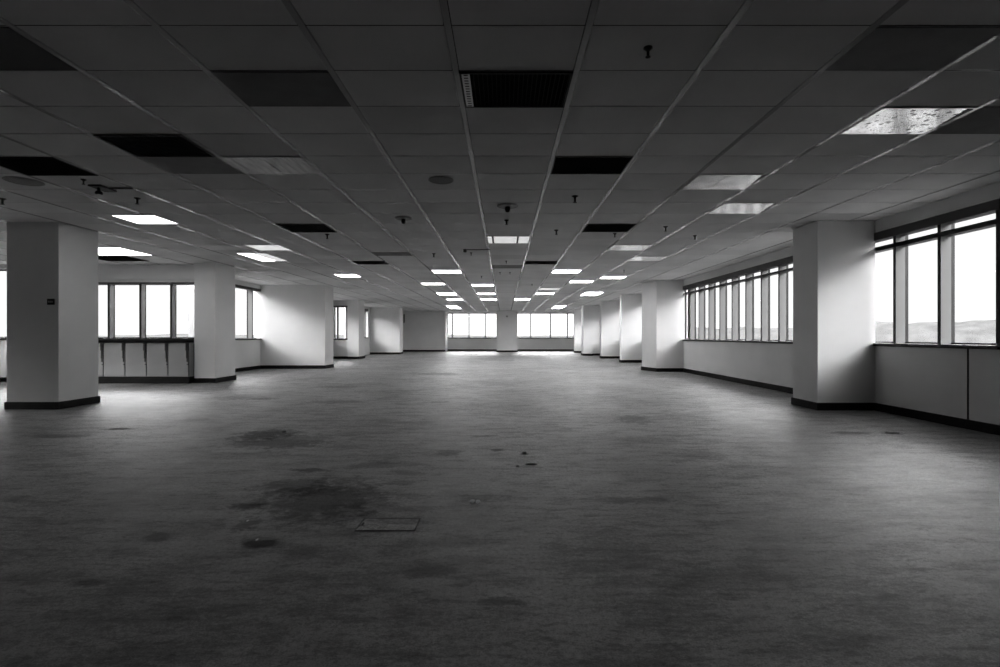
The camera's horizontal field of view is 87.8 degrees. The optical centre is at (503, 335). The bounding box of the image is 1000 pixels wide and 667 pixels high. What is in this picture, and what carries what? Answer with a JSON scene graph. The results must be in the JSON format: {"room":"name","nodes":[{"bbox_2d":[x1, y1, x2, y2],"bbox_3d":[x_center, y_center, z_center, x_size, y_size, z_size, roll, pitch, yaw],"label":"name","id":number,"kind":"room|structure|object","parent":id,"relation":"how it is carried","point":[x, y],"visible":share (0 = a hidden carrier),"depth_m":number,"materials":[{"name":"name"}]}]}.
{"room":"open-plan office","nodes":[
{"label":"open-plan office","id":0,"kind":"room"},
{"bbox_2d":[0,264,193,376],"bbox_3d":[-10.235,-0.263,12.510,5.970,3.125,0.220,0,0,0],"label":"wall","id":1,"kind":"structure","parent":0,"point":[102,268],"depth_m":12.40,"materials":[{"name":"paint"}]},
{"bbox_2d":[0,377,6,381],"bbox_3d":[-10.125,1.044,12.390,5.750,0.112,0.020,0,0,0],"label":"baseboard","id":2,"kind":"structure","parent":1,"relation":"attached to","point":[2,379],"depth_m":12.38,"materials":[{"name":"plastic"}]},
{"bbox_2d":[0,269,6,339],"bbox_3d":[-12.025,-0.748,12.475,1.750,1.704,0.221,0,0,0],"label":"window","id":3,"kind":"structure","parent":1,"relation":"in","point":[1,338],"depth_m":12.54,"materials":[{"name":"black paint"}]},
{"bbox_2d":[98,282,193,339],"bbox_3d":[-8.760,-0.586,12.475,2.880,1.379,0.221,0,0,0],"label":"window","id":4,"kind":"structure","parent":1,"relation":"in","point":[111,285],"depth_m":12.43,"materials":[{"name":"black paint"}]},
{"bbox_2d":[98,273,193,279],"bbox_3d":[-8.725,-1.420,12.375,2.950,0.160,0.050,0,0,0],"label":"trim","id":5,"kind":"structure","parent":1,"relation":"attached to","point":[101,276],"depth_m":12.35,"materials":[{"name":"paint"}]},
{"bbox_2d":[188,285,193,336],"bbox_3d":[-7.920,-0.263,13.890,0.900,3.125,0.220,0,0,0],"label":"window","id":6,"kind":"structure","parent":0,"point":[190,287],"depth_m":13.78,"materials":[{"name":"glass"}]},
{"bbox_2d":[235,280,259,367],"bbox_3d":[-8.260,-0.263,15.810,0.220,3.125,3.620,0,0,0],"label":"wall","id":7,"kind":"structure","parent":0,"point":[247,352],"depth_m":16.52,"materials":[{"name":"paint"}]},
{"bbox_2d":[235,365,260,371],"bbox_3d":[-8.140,1.044,15.700,0.020,0.112,3.400,0,0,0],"label":"baseboard","id":8,"kind":"structure","parent":7,"relation":"attached to","point":[259,366],"depth_m":16.48,"materials":[{"name":"plastic"}]},
{"bbox_2d":[235,284,261,339],"bbox_3d":[-8.225,-0.713,15.935,0.221,1.694,3.370,0,0,0],"label":"window","id":9,"kind":"structure","parent":7,"relation":"in","point":[250,290],"depth_m":16.84,"materials":[{"name":"black paint"}]},
{"bbox_2d":[254,285,332,364],"bbox_3d":[-7.180,-0.263,17.825,2.380,3.125,0.850,0,0,0],"label":"wall","id":10,"kind":"structure","parent":0,"point":[294,323],"depth_m":17.40,"materials":[{"name":"paint"}]},
{"bbox_2d":[261,365,325,368],"bbox_3d":[-7.060,1.044,17.390,2.180,0.112,0.020,0,0,0],"label":"baseboard","id":11,"kind":"structure","parent":10,"relation":"attached to","point":[262,366],"depth_m":17.38,"materials":[{"name":"plastic"}]},
{"bbox_2d":[333,300,347,355],"bbox_3d":[-7.930,-0.263,25.010,0.980,3.125,0.220,0,0,0],"label":"wall","id":12,"kind":"structure","parent":0,"point":[340,347],"depth_m":24.90,"materials":[{"name":"paint"}]},
{"bbox_2d":[333,356,347,358],"bbox_3d":[-7.820,1.044,24.890,0.760,0.112,0.020,0,0,0],"label":"baseboard","id":13,"kind":"structure","parent":12,"relation":"attached to","point":[334,357],"depth_m":24.88,"materials":[{"name":"plastic"}]},
{"bbox_2d":[334,306,347,339],"bbox_3d":[-7.805,-0.623,24.974,0.690,1.634,0.221,0,0,0],"label":"window","id":14,"kind":"structure","parent":12,"relation":"in","point":[337,307],"depth_m":25.00,"materials":[{"name":"black paint"}]},
{"bbox_2d":[345,308,347,337],"bbox_3d":[-7.550,-0.263,26.060,0.220,3.125,1.880,0,0,0],"label":"wall","id":15,"kind":"structure","parent":0,"point":[346,309],"depth_m":25.12,"materials":[{"name":"paint"}]},
{"bbox_2d":[365,306,369,354],"bbox_3d":[-8.110,-0.263,29.000,0.220,3.125,4.000,0,0,0],"label":"wall","id":16,"kind":"structure","parent":0,"point":[367,340],"depth_m":30.60,"materials":[{"name":"paint"}]},
{"bbox_2d":[365,309,368,337],"bbox_3d":[-8.075,-0.713,28.950,0.221,1.694,3.300,0,0,0],"label":"window","id":17,"kind":"structure","parent":16,"relation":"in","point":[365,309],"depth_m":30.08,"materials":[{"name":"black paint"}]},
{"bbox_2d":[370,307,402,351],"bbox_3d":[-7.220,-0.263,31.450,2.000,3.125,0.900,0,0,0],"label":"wall","id":18,"kind":"structure","parent":0,"point":[386,323],"depth_m":31.00,"materials":[{"name":"paint"}]},
{"bbox_2d":[370,352,399,353],"bbox_3d":[-7.100,1.044,30.990,1.800,0.112,0.020,0,0,0],"label":"baseboard","id":19,"kind":"structure","parent":18,"relation":"attached to","point":[370,352],"depth_m":30.98,"materials":[{"name":"plastic"}]},
{"bbox_2d":[403,311,447,350],"bbox_3d":[-5.695,-0.263,37.210,3.190,3.125,1.620,0,0,0],"label":"wall","id":20,"kind":"structure","parent":0,"point":[422,330],"depth_m":36.40,"materials":[{"name":"paint"}]},
{"bbox_2d":[403,350,444,351],"bbox_3d":[-5.585,1.044,36.390,2.970,0.112,0.020,0,0,0],"label":"baseboard","id":21,"kind":"structure","parent":20,"relation":"attached to","point":[403,350],"depth_m":36.38,"materials":[{"name":"plastic"}]},
{"bbox_2d":[0,351,999,666],"bbox_3d":[-3.600,1.200,17.400,18.920,0.200,40.800,0,0,0],"label":"floor","id":22,"kind":"structure","parent":0,"point":[660,519],"depth_m":3.06,"materials":[{"name":"carpet"}]},
{"bbox_2d":[4,222,99,409],"bbox_3d":[-7.051,-0.300,8.160,0.817,2.801,0.800,0,0,0],"label":"column","id":23,"kind":"structure","parent":22,"relation":"on","point":[52,350],"depth_m":7.78,"materials":[{"name":"paint"}]},
{"bbox_2d":[47,299,54,304],"bbox_3d":[-6.773,-0.509,7.771,0.112,0.092,0.018,0,0,0],"label":"wall plate","id":24,"kind":"object","parent":23,"relation":"attached to","point":[49,301],"visible":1,"depth_m":7.77,"materials":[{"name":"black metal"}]},
{"bbox_2d":[98,343,103,382],"bbox_3d":[-9.476,0.630,12.149,0.491,0.939,0.382,0,0,0],"label":"base cabinet","id":25,"kind":"object","parent":22,"relation":"on","point":[100,345],"visible":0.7,"depth_m":11.98,"materials":[{"name":"laminate"}]},
{"bbox_2d":[98,340,193,342],"bbox_3d":[-8.503,0.130,12.159,2.478,0.060,0.408,0,0,0],"label":"countertop","id":26,"kind":"structure","parent":25,"relation":"on","point":[99,341],"depth_m":11.96,"materials":[{"name":"black laminate"}]},
{"bbox_2d":[104,343,125,382],"bbox_3d":[-8.980,0.630,12.149,0.496,0.939,0.382,0,0,0],"label":"base cabinet","id":27,"kind":"object","parent":22,"relation":"on","point":[114,353],"visible":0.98,"depth_m":11.98,"materials":[{"name":"laminate"}]},
{"bbox_2d":[125,343,146,382],"bbox_3d":[-8.484,0.630,12.149,0.493,0.939,0.382,0,0,0],"label":"base cabinet","id":28,"kind":"object","parent":22,"relation":"on","point":[135,353],"visible":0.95,"depth_m":11.98,"materials":[{"name":"laminate"}]},
{"bbox_2d":[147,343,168,382],"bbox_3d":[-7.989,0.630,12.149,0.493,0.939,0.382,0,0,0],"label":"base cabinet","id":29,"kind":"object","parent":22,"relation":"on","point":[157,353],"visible":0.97,"depth_m":11.98,"materials":[{"name":"laminate"}]},
{"bbox_2d":[168,343,193,382],"bbox_3d":[-7.503,0.630,12.149,0.475,0.939,0.382,0,0,0],"label":"base cabinet","id":30,"kind":"object","parent":22,"relation":"on","point":[180,355],"visible":0.95,"depth_m":11.98,"materials":[{"name":"laminate"}]},
{"bbox_2d":[193,263,235,382],"bbox_3d":[-6.982,-0.300,12.585,0.525,2.801,0.950,0,0,0],"label":"column","id":31,"kind":"structure","parent":22,"relation":"on","point":[214,283],"depth_m":12.13,"materials":[{"name":"paint"}]},
{"bbox_2d":[347,300,364,358],"bbox_3d":[-7.152,-0.300,25.175,0.565,2.801,1.090,0,0,0],"label":"column","id":32,"kind":"structure","parent":22,"relation":"on","point":[356,308],"depth_m":24.65,"materials":[{"name":"paint"}]},
{"bbox_2d":[355,518,420,530],"bbox_3d":[-0.672,1.097,3.031,0.340,0.006,0.200,0,0,0],"label":"floor hatch","id":33,"kind":"object","parent":22,"relation":"on","point":[367,524],"visible":1,"depth_m":3.03,"materials":[{"name":"grey"}]},
{"bbox_2d":[496,311,517,351],"bbox_3d":[0.210,-0.300,35.600,1.440,2.801,0.840,0,0,0],"label":"column","id":34,"kind":"structure","parent":22,"relation":"on","point":[506,326],"depth_m":35.20,"materials":[{"name":"paint"}]},
{"bbox_2d":[574,310,580,352],"bbox_3d":[5.175,-0.300,33.850,1.249,2.801,0.340,0,0,0],"label":"column","id":35,"kind":"structure","parent":22,"relation":"on","point":[577,313],"depth_m":33.70,"materials":[{"name":"paint"}]},
{"bbox_2d":[581,305,599,355],"bbox_3d":[5.080,-0.300,29.050,1.439,2.801,0.740,0,0,0],"label":"column","id":36,"kind":"structure","parent":22,"relation":"on","point":[590,315],"depth_m":29.02,"materials":[{"name":"paint"}]},
{"bbox_2d":[600,301,619,358],"bbox_3d":[5.245,-0.300,25.350,1.109,2.801,0.340,0,0,0],"label":"column","id":37,"kind":"structure","parent":22,"relation":"on","point":[609,310],"depth_m":25.20,"materials":[{"name":"paint"}]},
{"bbox_2d":[619,294,641,362],"bbox_3d":[5.295,-0.300,21.450,1.009,2.801,0.340,0,0,0],"label":"column","id":38,"kind":"structure","parent":22,"relation":"on","point":[630,304],"depth_m":21.30,"materials":[{"name":"paint"}]},
{"bbox_2d":[641,280,682,371],"bbox_3d":[4.947,-0.300,16.315,1.065,2.801,0.910,0,0,0],"label":"column","id":39,"kind":"structure","parent":22,"relation":"on","point":[662,300],"depth_m":15.88,"materials":[{"name":"paint"}]},
{"bbox_2d":[791,221,874,410],"bbox_3d":[5.045,-0.300,8.002,0.869,2.801,0.695,0,0,0],"label":"column","id":40,"kind":"structure","parent":22,"relation":"on","point":[834,261],"depth_m":7.68,"materials":[{"name":"paint"}]},
{"bbox_2d":[0,0,999,311],"bbox_3d":[-3.600,-1.853,17.400,19.000,0.303,40.800,0,0,0],"label":"ceiling","id":41,"kind":"structure","parent":0,"point":[725,86],"depth_m":4.45,"materials":[{"name":"tile"}]},
{"bbox_2d":[2,176,44,185],"bbox_3d":[-5.287,-1.698,5.727,0.352,0.014,0.352,0,0,0],"label":"ceiling speaker","id":42,"kind":"object","parent":41,"relation":"attached to","point":[13,179],"visible":1,"depth_m":5.70,"materials":[{"name":"grey plastic"}]},
{"bbox_2d":[0,27,77,70],"bbox_3d":[-3.103,-1.702,3.101,0.744,0.006,0.469,0,0,0],"label":"tile","id":43,"kind":"structure","parent":41,"relation":"attached to","point":[17,52],"depth_m":3.16,"materials":[{"name":"tile"}]},
{"bbox_2d":[0,157,98,175],"bbox_3d":[-4.672,-1.700,5.234,0.744,0.009,0.563,0,0,0],"label":"tile","id":44,"kind":"object","parent":41,"relation":"attached to","point":[29,166],"depth_m":5.25,"materials":[{"name":"black"}]},
{"bbox_2d":[88,184,132,194],"bbox_3d":[-4.479,-1.656,5.978,0.420,0.098,0.260,0,0,0],"label":"security camera","id":45,"kind":"object","parent":41,"relation":"attached to","point":[99,187],"visible":1,"depth_m":5.94,"materials":[{"name":"black metal"}]},
{"bbox_2d":[98,255,147,260],"bbox_3d":[-8.542,-1.700,11.427,0.949,0.009,0.837,0,0,0],"label":"tile","id":46,"kind":"object","parent":41,"relation":"attached to","point":[100,257],"depth_m":11.44,"materials":[{"name":"black"}]},
{"bbox_2d":[98,247,149,254],"bbox_3d":[-7.954,-1.700,10.490,1.102,0.009,0.950,0,0,0],"label":"recessed light","id":47,"kind":"object","parent":41,"relation":"in","point":[101,250],"visible":0.74,"depth_m":10.47,"materials":[{"name":"white plastic"}]},
{"bbox_2d":[98,248,133,254],"bbox_3d":[-8.109,-1.701,10.490,0.774,0.008,0.931,0,0,0],"label":"diffuser","id":48,"kind":"object","parent":47,"relation":"attached to","point":[101,251],"depth_m":10.59,"materials":[{"name":"white"}]},
{"bbox_2d":[111,215,178,223],"bbox_3d":[-5.234,-1.700,7.601,0.608,0.009,0.557,0,0,0],"label":"recessed light","id":49,"kind":"object","parent":41,"relation":"in","point":[139,219],"visible":1,"depth_m":7.59,"materials":[{"name":"white plastic"}]},
{"bbox_2d":[93,134,215,156],"bbox_3d":[-3.103,-1.698,4.660,0.744,0.014,0.526,0,0,0],"label":"ceiling vent","id":50,"kind":"object","parent":41,"relation":"in","point":[138,145],"visible":1,"depth_m":4.63,"materials":[{"name":"black"}]},
{"bbox_2d":[140,157,243,173],"bbox_3d":[-3.103,-1.702,5.200,0.744,0.006,0.522,0,0,0],"label":"tile","id":51,"kind":"structure","parent":41,"relation":"attached to","point":[174,165],"depth_m":5.19,"materials":[{"name":"tile"}]},
{"bbox_2d":[237,253,287,260],"bbox_3d":[-5.200,-1.700,11.252,0.608,0.009,1.123,0,0,0],"label":"recessed light","id":52,"kind":"object","parent":41,"relation":"in","point":[258,256],"visible":1,"depth_m":11.13,"materials":[{"name":"white plastic"}]},
{"bbox_2d":[238,253,272,260],"bbox_3d":[-5.349,-1.701,11.252,0.290,0.008,1.104,0,0,0],"label":"diffuser","id":53,"kind":"object","parent":52,"relation":"attached to","point":[251,255],"depth_m":11.13,"materials":[{"name":"white"}]},
{"bbox_2d":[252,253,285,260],"bbox_3d":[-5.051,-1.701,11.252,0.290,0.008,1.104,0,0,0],"label":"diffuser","id":54,"kind":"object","parent":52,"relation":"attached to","point":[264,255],"depth_m":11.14,"materials":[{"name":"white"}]},
{"bbox_2d":[245,245,290,249],"bbox_3d":[-4.535,-1.700,10.027,0.642,0.009,0.596,0,0,0],"label":"recessed light","id":55,"kind":"object","parent":41,"relation":"in","point":[258,247],"visible":1,"depth_m":9.99,"materials":[{"name":"white plastic"}]},
{"bbox_2d":[221,156,319,173],"bbox_3d":[-2.312,-1.700,5.200,0.758,0.009,0.522,0,0,0],"label":"recessed light","id":56,"kind":"object","parent":41,"relation":"in","point":[247,164],"visible":1,"depth_m":5.15,"materials":[{"name":"grey plastic"}]},
{"bbox_2d":[224,158,282,173],"bbox_3d":[-2.499,-1.701,5.200,0.366,0.008,0.503,0,0,0],"label":"diffuser","id":57,"kind":"object","parent":56,"relation":"attached to","point":[247,165],"depth_m":5.18,"materials":[{"name":"plastic"}]},
{"bbox_2d":[263,158,317,173],"bbox_3d":[-2.125,-1.701,5.200,0.366,0.008,0.503,0,0,0],"label":"diffuser","id":58,"kind":"object","parent":56,"relation":"attached to","point":[282,165],"depth_m":5.18,"materials":[{"name":"plastic"}]},
{"bbox_2d":[211,71,350,106],"bbox_3d":[-1.512,-1.702,3.604,0.761,0.006,0.506,0,0,0],"label":"tile","id":59,"kind":"structure","parent":41,"relation":"attached to","point":[254,88],"depth_m":3.57,"materials":[{"name":"tile"}]},
{"bbox_2d":[276,224,336,231],"bbox_3d":[-3.103,-1.698,8.209,0.744,0.014,0.599,0,0,0],"label":"ceiling vent","id":60,"kind":"object","parent":41,"relation":"in","point":[290,227],"visible":1,"depth_m":8.17,"materials":[{"name":"black"}]},
{"bbox_2d":[334,274,360,276],"bbox_3d":[-4.416,-1.700,14.688,0.590,0.009,0.628,0,0,0],"label":"recessed light","id":61,"kind":"object","parent":41,"relation":"in","point":[339,275],"visible":1,"depth_m":14.63,"materials":[{"name":"white plastic"}]},
{"bbox_2d":[352,261,388,264],"bbox_3d":[-3.103,-1.700,12.102,0.744,0.009,0.545,0,0,0],"label":"tile","id":62,"kind":"object","parent":41,"relation":"attached to","point":[356,262],"depth_m":12.06,"materials":[{"name":"black"}]},
{"bbox_2d":[372,252,412,255],"bbox_3d":[-2.312,-1.702,10.817,0.758,0.006,0.459,0,0,0],"label":"tile","id":63,"kind":"structure","parent":41,"relation":"attached to","point":[375,253],"depth_m":10.75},
{"bbox_2d":[395,216,411,223],"bbox_3d":[-1.452,-1.660,7.514,0.246,0.090,0.246,0,0,0],"label":"smoke detector","id":64,"kind":"object","parent":41,"relation":"attached to","point":[403,219],"visible":1,"depth_m":7.47,"materials":[{"name":"grey plastic"}]},
{"bbox_2d":[421,283,444,284],"bbox_3d":[-2.312,-1.700,17.022,0.735,0.009,0.503,0,0,0],"label":"recessed light","id":65,"kind":"object","parent":41,"relation":"in","point":[421,283],"visible":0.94,"depth_m":16.87,"materials":[{"name":"white plastic"}]},
{"bbox_2d":[428,176,452,183],"bbox_3d":[-0.689,-1.698,5.683,0.273,0.014,0.273,0,0,0],"label":"ceiling speaker","id":66,"kind":"object","parent":41,"relation":"attached to","point":[435,179],"visible":1,"depth_m":5.66,"materials":[{"name":"grey plastic"}]},
{"bbox_2d":[432,270,461,272],"bbox_3d":[-1.512,-1.700,13.776,0.738,0.009,0.588,0,0,0],"label":"recessed light","id":67,"kind":"object","parent":41,"relation":"in","point":[434,271],"visible":1,"depth_m":13.72,"materials":[{"name":"white plastic"}]},
{"bbox_2d":[437,293,456,294],"bbox_3d":[-2.312,-1.700,21.053,0.735,0.009,1.085,0,0,0],"label":"recessed light","id":68,"kind":"object","parent":41,"relation":"in","point":[437,293],"visible":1,"depth_m":20.86,"materials":[{"name":"white plastic"}]},
{"bbox_2d":[463,249,489,251],"bbox_3d":[-0.536,-1.675,10.250,0.535,0.060,0.068,0,0,0],"label":"conduit","id":69,"kind":"object","parent":41,"relation":"attached to","point":[464,250],"visible":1,"depth_m":10.24,"materials":[{"name":"black metal"}]},
{"bbox_2d":[471,284,493,285],"bbox_3d":[-0.711,-1.700,17.459,0.739,0.009,0.591,0,0,0],"label":"recessed light","id":70,"kind":"object","parent":41,"relation":"in","point":[471,284],"visible":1,"depth_m":17.20,"materials":[{"name":"white plastic"}]},
{"bbox_2d":[477,293,495,294],"bbox_3d":[-0.711,-1.700,21.041,0.739,0.009,0.645,0,0,0],"label":"recessed light","id":71,"kind":"object","parent":41,"relation":"in","point":[477,293],"visible":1,"depth_m":20.88,"materials":[{"name":"white plastic"}]},
{"bbox_2d":[492,265,521,267],"bbox_3d":[0.079,-1.702,12.819,0.737,0.006,0.577,0,0,0],"label":"tile","id":72,"kind":"structure","parent":41,"relation":"attached to","point":[493,266],"depth_m":12.75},
{"bbox_2d":[497,203,517,212],"bbox_3d":[0.046,-1.660,6.804,0.275,0.090,0.275,0,0,0],"label":"smoke detector","id":73,"kind":"object","parent":41,"relation":"attached to","point":[507,206],"visible":1,"depth_m":6.77,"materials":[{"name":"grey plastic"}]},
{"bbox_2d":[487,236,529,242],"bbox_3d":[0.079,-1.700,9.210,0.737,0.011,0.672,0,0,0],"label":"recessed light","id":74,"kind":"object","parent":41,"relation":"in","point":[491,239],"visible":1,"depth_m":9.16,"materials":[{"name":"white plastic"}]},
{"bbox_2d":[459,71,572,107],"bbox_3d":[0.079,-1.698,3.604,0.737,0.014,0.506,0,0,0],"label":"ceiling vent","id":75,"kind":"object","parent":41,"relation":"in","point":[480,89],"visible":1,"depth_m":3.58,"materials":[{"name":"black"}]},
{"bbox_2d":[525,261,557,263],"bbox_3d":[0.858,-1.700,12.085,0.742,0.009,0.511,0,0,0],"label":"tile","id":76,"kind":"object","parent":41,"relation":"attached to","point":[526,262],"depth_m":12.06,"materials":[{"name":"black"}]},
{"bbox_2d":[535,293,553,294],"bbox_3d":[1.643,-1.700,20.993,0.726,0.009,0.729,0,0,0],"label":"recessed light","id":77,"kind":"object","parent":41,"relation":"in","point":[536,293],"visible":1,"depth_m":21.11,"materials":[{"name":"white plastic"}]},
{"bbox_2d":[538,288,559,289],"bbox_3d":[1.643,-1.700,18.871,0.749,0.009,0.707,0,0,0],"label":"recessed light","id":78,"kind":"object","parent":41,"relation":"in","point":[539,288],"visible":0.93,"depth_m":18.86,"materials":[{"name":"grey plastic"}]},
{"bbox_2d":[552,270,580,272],"bbox_3d":[1.643,-1.700,13.733,0.726,0.009,0.585,0,0,0],"label":"recessed light","id":79,"kind":"object","parent":41,"relation":"in","point":[553,271],"visible":1,"depth_m":13.72,"materials":[{"name":"white plastic"}]},
{"bbox_2d":[569,280,593,282],"bbox_3d":[2.421,-1.700,16.291,0.705,0.009,0.644,0,0,0],"label":"recessed light","id":80,"kind":"object","parent":41,"relation":"in","point":[571,281],"visible":1,"depth_m":16.25,"materials":[{"name":"white plastic"}]},
{"bbox_2d":[569,281,591,282],"bbox_3d":[2.421,-1.701,16.291,0.686,0.008,0.625,0,0,0],"label":"diffuser","id":81,"kind":"object","parent":80,"relation":"attached to","point":[570,281],"depth_m":16.40,"materials":[{"name":"white"}]},
{"bbox_2d":[550,156,632,173],"bbox_3d":[0.858,-1.700,5.200,0.742,0.009,0.522,0,0,0],"label":"tile","id":82,"kind":"object","parent":41,"relation":"attached to","point":[562,164],"depth_m":5.16,"materials":[{"name":"black"}]},
{"bbox_2d":[580,292,602,295],"bbox_3d":[3.546,-1.700,21.102,0.689,0.009,1.662,0,0,0],"label":"recessed light","id":83,"kind":"object","parent":41,"relation":"in","point":[585,293],"visible":1,"depth_m":20.86,"materials":[{"name":"white plastic"}]},
{"bbox_2d":[582,224,635,231],"bbox_3d":[1.643,-1.700,8.209,0.749,0.009,0.599,0,0,0],"label":"tile","id":84,"kind":"object","parent":41,"relation":"attached to","point":[589,227],"depth_m":8.16,"materials":[{"name":"black"}]},
{"bbox_2d":[599,276,626,278],"bbox_3d":[3.176,-1.700,15.163,0.681,0.009,0.579,0,0,0],"label":"recessed light","id":85,"kind":"object","parent":41,"relation":"in","point":[603,277],"visible":1,"depth_m":15.13,"materials":[{"name":"white plastic"}]},
{"bbox_2d":[600,277,623,278],"bbox_3d":[3.176,-1.701,15.163,0.662,0.008,0.560,0,0,0],"label":"diffuser","id":86,"kind":"object","parent":85,"relation":"attached to","point":[601,277],"depth_m":15.26,"materials":[{"name":"white"}]},
{"bbox_2d":[607,245,651,250],"bbox_3d":[2.421,-1.700,10.051,0.727,0.009,0.621,0,0,0],"label":"recessed light","id":87,"kind":"object","parent":41,"relation":"in","point":[614,247],"visible":1,"depth_m":9.99,"materials":[{"name":"grey plastic"}]},
{"bbox_2d":[608,245,632,250],"bbox_3d":[2.242,-1.701,10.051,0.350,0.008,0.602,0,0,0],"label":"diffuser","id":88,"kind":"object","parent":87,"relation":"attached to","point":[615,247],"depth_m":10.11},
{"bbox_2d":[626,245,651,250],"bbox_3d":[2.600,-1.701,10.051,0.350,0.008,0.602,0,0,0],"label":"diffuser","id":89,"kind":"object","parent":87,"relation":"attached to","point":[632,247],"depth_m":9.99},
{"bbox_2d":[643,45,652,58],"bbox_3d":[0.852,-1.676,3.075,0.054,0.058,0.054,0,0,0],"label":"sprinkler head","id":90,"kind":"object","parent":41,"relation":"attached to","point":[647,48],"visible":1,"depth_m":3.07},
{"bbox_2d":[629,256,668,260],"bbox_3d":[3.176,-1.700,11.448,0.702,0.009,0.604,0,0,0],"label":"recessed light","id":91,"kind":"object","parent":41,"relation":"in","point":[637,258],"visible":1,"depth_m":11.42,"materials":[{"name":"grey plastic"}]},
{"bbox_2d":[681,174,767,189],"bbox_3d":[2.421,-1.699,5.761,0.727,0.012,0.566,0,0,0],"label":"recessed light","id":92,"kind":"object","parent":41,"relation":"in","point":[702,181],"visible":1,"depth_m":5.72,"materials":[{"name":"grey plastic"}]},
{"bbox_2d":[682,175,726,189],"bbox_3d":[2.214,-1.701,5.761,0.294,0.008,0.547,0,0,0],"label":"diffuser","id":93,"kind":"object","parent":92,"relation":"attached to","point":[700,182],"depth_m":5.76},
{"bbox_2d":[708,175,761,189],"bbox_3d":[2.572,-1.701,5.761,0.406,0.008,0.547,0,0,0],"label":"diffuser","id":94,"kind":"object","parent":92,"relation":"attached to","point":[727,182],"depth_m":5.76,"materials":[{"name":"plastic"}]},
{"bbox_2d":[707,203,778,213],"bbox_3d":[3.176,-1.699,6.947,0.702,0.012,0.576,0,0,0],"label":"recessed light","id":95,"kind":"object","parent":41,"relation":"in","point":[725,208],"visible":1,"depth_m":6.93,"materials":[{"name":"grey plastic"}]},
{"bbox_2d":[708,204,743,213],"bbox_3d":[2.969,-1.701,6.947,0.270,0.008,0.557,0,0,0],"label":"diffuser","id":96,"kind":"object","parent":95,"relation":"attached to","point":[724,208],"depth_m":6.94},
{"bbox_2d":[728,204,772,213],"bbox_3d":[3.315,-1.701,6.947,0.404,0.008,0.557,0,0,0],"label":"diffuser","id":97,"kind":"object","parent":95,"relation":"attached to","point":[744,208],"depth_m":6.93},
{"bbox_2d":[840,107,976,133],"bbox_3d":[3.176,-1.699,4.127,0.702,0.012,0.508,0,0,0],"label":"recessed light","id":98,"kind":"object","parent":41,"relation":"in","point":[887,120],"visible":1,"depth_m":4.10,"materials":[{"name":"white plastic"}]},
{"bbox_2d":[825,27,999,70],"bbox_3d":[2.421,-1.702,3.101,0.727,0.006,0.469,0,0,0],"label":"tile","id":99,"kind":"structure","parent":41,"relation":"attached to","point":[883,48],"depth_m":3.06,"materials":[{"name":"tile"}]},
{"bbox_2d":[928,107,999,133],"bbox_3d":[3.939,-1.702,4.127,0.744,0.006,0.508,0,0,0],"label":"tile","id":100,"kind":"structure","parent":41,"relation":"attached to","point":[985,120],"depth_m":4.18,"materials":[{"name":"tile"}]},
{"bbox_2d":[448,312,573,348],"bbox_3d":[0.750,-0.263,37.910,10.100,3.125,0.220,0,0,0],"label":"wall","id":101,"kind":"structure","parent":0,"point":[453,343],"depth_m":37.80,"materials":[{"name":"paint"}]},
{"bbox_2d":[448,313,496,337],"bbox_3d":[-2.310,-0.722,37.847,3.580,1.836,0.166,0,0,0],"label":"window","id":102,"kind":"structure","parent":101,"relation":"in","point":[448,313],"depth_m":37.80,"materials":[{"name":"black paint"}]},
{"bbox_2d":[448,349,573,350],"bbox_3d":[0.850,1.044,37.790,9.900,0.112,0.020,0,0,0],"label":"baseboard","id":103,"kind":"structure","parent":101,"relation":"attached to","point":[448,349],"depth_m":37.78,"materials":[{"name":"plastic"}]},
{"bbox_2d":[517,313,573,337],"bbox_3d":[3.015,-0.722,37.847,4.170,1.836,0.166,0,0,0],"label":"window","id":104,"kind":"structure","parent":101,"relation":"in","point":[517,313],"depth_m":37.80,"materials":[{"name":"black paint"}]},
{"bbox_2d":[688,290,688,338],"bbox_3d":[5.910,-0.263,27.385,0.220,3.125,21.270,0,0,0],"label":"wall","id":105,"kind":"structure","parent":0,"point":[688,290],"depth_m":16.75,"materials":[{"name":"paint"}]},
{"bbox_2d":[683,182,999,424],"bbox_3d":[5.590,-0.263,6.875,0.220,3.125,19.750,0,0,0],"label":"wall","id":106,"kind":"structure","parent":0,"point":[931,380],"depth_m":7.03,"materials":[{"name":"paint"}]},
{"bbox_2d":[682,256,792,343],"bbox_3d":[5.554,-0.680,12.210,0.221,1.669,7.880,0,0,0],"label":"window","id":107,"kind":"structure","parent":106,"relation":"in","point":[783,264],"depth_m":12.28,"materials":[{"name":"black paint"}]},
{"bbox_2d":[683,368,999,435],"bbox_3d":[5.470,1.044,6.875,0.020,0.112,19.750,0,0,0],"label":"baseboard","id":108,"kind":"structure","parent":106,"relation":"attached to","point":[984,427],"depth_m":6.97,"materials":[{"name":"plastic"}]},
{"bbox_2d":[873,199,999,349],"bbox_3d":[5.554,-0.680,6.995,0.221,1.669,2.510,0,0,0],"label":"window","id":109,"kind":"structure","parent":106,"relation":"in","point":[946,233],"depth_m":6.53,"materials":[{"name":"black paint"}]},
{"bbox_2d":[967,349,968,419],"bbox_3d":[5.483,0.572,6.140,0.014,0.833,0.024,0,0,0],"label":"trim","id":110,"kind":"structure","parent":106,"relation":"attached to","point":[967,349],"depth_m":6.13,"materials":[{"name":"black metal"}]},
{"bbox_3d":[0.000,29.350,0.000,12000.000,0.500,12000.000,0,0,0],"label":"ground","id":111,"kind":"structure","parent":0,"visible":0},
{"bbox_2d":[0,334,573,337],"bbox_3d":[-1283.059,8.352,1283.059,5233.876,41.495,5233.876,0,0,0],"label":"hills","id":112,"kind":"object","parent":111,"relation":"on","point":[159,335],"visible":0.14,"depth_m":2735.37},
{"bbox_2d":[696,320,995,342],"bbox_3d":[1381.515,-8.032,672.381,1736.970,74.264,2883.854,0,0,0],"label":"hills","id":113,"kind":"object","parent":111,"relation":"on","point":[974,331],"visible":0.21,"depth_m":1230.82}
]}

